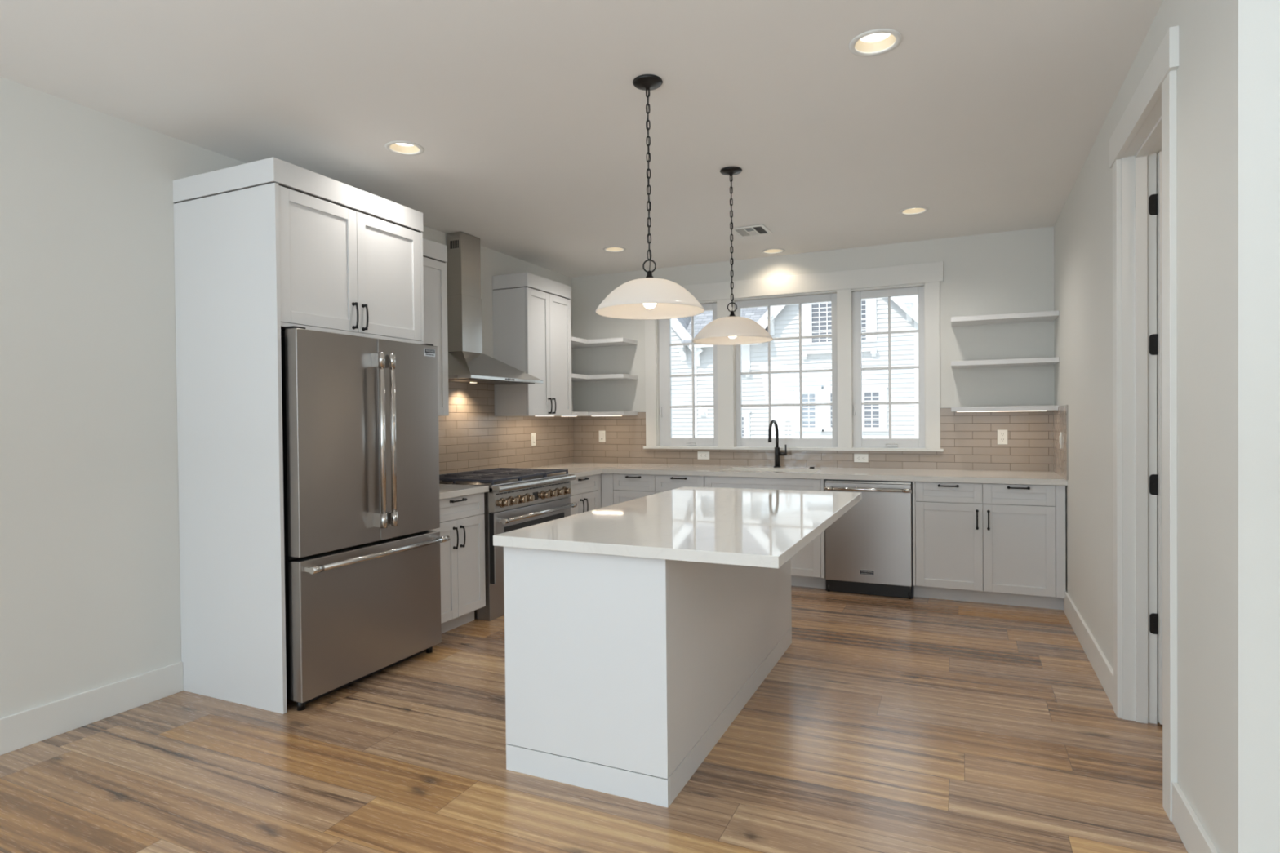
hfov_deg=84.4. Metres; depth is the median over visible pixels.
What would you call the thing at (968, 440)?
tiled wall
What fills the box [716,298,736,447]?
trim
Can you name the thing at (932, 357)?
trim
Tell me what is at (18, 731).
baseboard
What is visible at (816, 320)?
window glass
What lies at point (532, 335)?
upper cabinet
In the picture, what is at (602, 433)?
light switch
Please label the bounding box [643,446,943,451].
trim
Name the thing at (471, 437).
tiled wall
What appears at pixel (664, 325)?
window
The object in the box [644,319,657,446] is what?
trim
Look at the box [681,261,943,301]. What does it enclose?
trim
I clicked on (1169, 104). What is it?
trim
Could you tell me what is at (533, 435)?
light switch
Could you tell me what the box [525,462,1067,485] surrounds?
countertop
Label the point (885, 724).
floor
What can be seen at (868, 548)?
dishwasher
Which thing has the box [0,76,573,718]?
wall
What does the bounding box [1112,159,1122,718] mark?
trim
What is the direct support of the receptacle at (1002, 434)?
attached to the wall outlet at (1002, 434)
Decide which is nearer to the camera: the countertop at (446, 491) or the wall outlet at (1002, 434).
the countertop at (446, 491)
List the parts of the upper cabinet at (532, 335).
door, handle, handle, door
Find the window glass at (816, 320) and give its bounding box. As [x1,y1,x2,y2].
[671,296,919,438]
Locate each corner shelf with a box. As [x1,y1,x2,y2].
[554,411,638,416]
[571,336,637,348]
[571,373,637,382]
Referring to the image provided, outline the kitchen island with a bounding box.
[503,546,791,808]
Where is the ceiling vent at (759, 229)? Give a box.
[730,224,772,237]
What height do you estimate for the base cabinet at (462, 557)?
0.873 m
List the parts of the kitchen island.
panel, board, panel, board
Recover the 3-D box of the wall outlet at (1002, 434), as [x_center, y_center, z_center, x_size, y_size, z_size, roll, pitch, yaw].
[2.853,0.084,5.559,0.072,0.116,0.008,0,1,25]
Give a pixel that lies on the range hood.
(467, 362)
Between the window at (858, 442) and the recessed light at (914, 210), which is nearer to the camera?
the recessed light at (914, 210)
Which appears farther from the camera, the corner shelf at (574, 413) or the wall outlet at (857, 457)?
the corner shelf at (574, 413)
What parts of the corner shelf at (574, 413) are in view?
light strip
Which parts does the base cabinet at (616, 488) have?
handle, drawer, door, handle, drawer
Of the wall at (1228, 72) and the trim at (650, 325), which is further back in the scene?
the trim at (650, 325)
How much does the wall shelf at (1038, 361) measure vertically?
0.036 m
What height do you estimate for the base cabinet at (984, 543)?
0.873 m
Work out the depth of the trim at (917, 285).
6.32 m
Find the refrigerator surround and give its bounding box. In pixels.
[173,156,424,714]
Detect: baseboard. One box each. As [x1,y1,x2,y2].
[0,661,183,755]
[1063,591,1217,852]
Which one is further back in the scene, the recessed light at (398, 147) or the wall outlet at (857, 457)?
the wall outlet at (857, 457)
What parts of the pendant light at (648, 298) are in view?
chain, cord, lamp shade, bulb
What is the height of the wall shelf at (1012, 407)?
0.041 m
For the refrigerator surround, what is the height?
2.572 m
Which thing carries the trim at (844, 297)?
attached to the wall at (1010, 272)
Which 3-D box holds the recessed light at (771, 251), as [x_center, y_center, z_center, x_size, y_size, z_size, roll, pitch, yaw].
[1.150,-1.560,6.101,0.196,0.096,0.196,0,1,25]
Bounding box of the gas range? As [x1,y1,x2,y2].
[439,467,577,621]
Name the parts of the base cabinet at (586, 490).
door, handle, drawer, handle, door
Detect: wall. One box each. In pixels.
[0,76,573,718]
[438,382,573,474]
[571,226,1054,500]
[573,408,1053,471]
[1053,0,1279,852]
[1053,405,1066,479]
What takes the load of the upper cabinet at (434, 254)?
attached to the wall at (90, 581)
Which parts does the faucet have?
gooseneck spout, lever handle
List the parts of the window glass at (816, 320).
pane, pane, pane, pane, pane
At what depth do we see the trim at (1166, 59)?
2.59 m
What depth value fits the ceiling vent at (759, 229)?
5.42 m
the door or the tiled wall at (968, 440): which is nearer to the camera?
the door
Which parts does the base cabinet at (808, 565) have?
door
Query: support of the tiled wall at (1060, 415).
attached to the wall at (1228, 72)
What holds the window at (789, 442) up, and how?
in the wall at (1010, 272)
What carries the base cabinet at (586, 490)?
on the floor
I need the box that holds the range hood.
[446,231,543,385]
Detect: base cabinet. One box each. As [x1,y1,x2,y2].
[428,492,485,633]
[570,473,601,515]
[600,473,705,507]
[704,475,826,588]
[912,481,1066,609]
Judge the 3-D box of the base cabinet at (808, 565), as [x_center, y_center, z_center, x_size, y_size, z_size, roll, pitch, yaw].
[1.120,0.838,5.961,0.973,0.873,0.742,0,1,25]
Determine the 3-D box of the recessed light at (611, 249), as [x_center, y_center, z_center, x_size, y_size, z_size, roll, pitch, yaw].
[-0.215,-1.545,5.981,0.196,0.096,0.196,0,1,25]
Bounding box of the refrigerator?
[280,325,449,711]
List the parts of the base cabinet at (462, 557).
door, handle, handle, drawer, handle, door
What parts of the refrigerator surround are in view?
panel, door, rail, handle, handle, door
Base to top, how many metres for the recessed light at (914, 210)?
0.096 m
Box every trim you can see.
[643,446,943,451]
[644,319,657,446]
[656,283,925,448]
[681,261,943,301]
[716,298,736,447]
[836,288,853,448]
[924,281,940,448]
[1066,404,1068,479]
[1109,25,1178,168]
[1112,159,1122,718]
[1161,70,1177,822]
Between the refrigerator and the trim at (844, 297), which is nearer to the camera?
the refrigerator
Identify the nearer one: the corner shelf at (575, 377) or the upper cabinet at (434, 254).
the upper cabinet at (434, 254)
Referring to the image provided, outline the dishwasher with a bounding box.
[824,479,913,599]
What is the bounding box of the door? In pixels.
[1121,94,1162,724]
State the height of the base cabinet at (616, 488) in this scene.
0.873 m
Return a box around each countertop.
[439,484,488,499]
[493,486,862,568]
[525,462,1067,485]
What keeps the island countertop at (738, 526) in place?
on the kitchen island
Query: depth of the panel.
4.74 m
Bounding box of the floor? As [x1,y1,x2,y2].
[0,586,1187,852]
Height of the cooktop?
0.022 m
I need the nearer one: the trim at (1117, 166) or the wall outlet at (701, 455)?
the trim at (1117, 166)
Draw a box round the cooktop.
[439,473,569,488]
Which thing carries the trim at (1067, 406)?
attached to the tiled wall at (1060, 415)
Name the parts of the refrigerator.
door, freezer drawer, handle, handle, handle, door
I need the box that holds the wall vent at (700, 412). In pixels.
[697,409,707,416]
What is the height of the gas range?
0.953 m
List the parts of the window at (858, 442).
crank handle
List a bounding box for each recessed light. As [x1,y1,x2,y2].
[385,140,424,155]
[603,246,626,252]
[761,248,784,253]
[848,28,902,56]
[898,206,928,215]
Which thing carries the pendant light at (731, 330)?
hanging from the ceiling
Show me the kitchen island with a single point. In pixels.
(624, 674)
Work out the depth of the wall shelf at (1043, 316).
5.33 m
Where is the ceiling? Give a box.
[0,0,1163,277]
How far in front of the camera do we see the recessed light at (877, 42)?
2.75 m
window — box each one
[658,302,717,446]
[734,293,837,447]
[852,286,924,448]
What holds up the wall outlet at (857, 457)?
attached to the tiled wall at (968, 440)
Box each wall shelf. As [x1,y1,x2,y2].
[951,310,1058,326]
[951,356,1059,368]
[951,405,1058,412]
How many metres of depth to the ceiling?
3.19 m
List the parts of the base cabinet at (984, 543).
drawer, handle, door, handle, handle, handle, drawer, door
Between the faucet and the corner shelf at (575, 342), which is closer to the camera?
the faucet
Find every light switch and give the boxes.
[531,432,535,445]
[599,430,605,442]
[1059,431,1062,448]
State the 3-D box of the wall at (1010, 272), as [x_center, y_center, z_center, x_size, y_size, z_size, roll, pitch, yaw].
[1.347,-0.128,6.345,4.383,2.790,0.160,0,1,25]
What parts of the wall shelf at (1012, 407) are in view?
light strip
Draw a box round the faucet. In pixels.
[768,419,786,466]
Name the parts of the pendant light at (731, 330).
cord, chain, lamp shade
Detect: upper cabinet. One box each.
[422,238,448,416]
[492,271,572,416]
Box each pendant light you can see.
[595,74,704,319]
[692,166,773,345]
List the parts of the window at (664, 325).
crank handle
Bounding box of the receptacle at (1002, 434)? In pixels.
[1000,432,1004,436]
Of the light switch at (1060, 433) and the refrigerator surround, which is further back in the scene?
the light switch at (1060, 433)
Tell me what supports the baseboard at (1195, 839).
attached to the wall at (1228, 72)
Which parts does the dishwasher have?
handle, toe panel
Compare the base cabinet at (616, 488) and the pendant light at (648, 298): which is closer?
the pendant light at (648, 298)
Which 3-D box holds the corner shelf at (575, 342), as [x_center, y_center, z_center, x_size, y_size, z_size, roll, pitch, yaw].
[-0.485,-0.810,6.740,0.726,0.038,0.622,0,1,25]
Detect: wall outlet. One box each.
[697,451,709,459]
[853,453,868,462]
[997,429,1007,444]

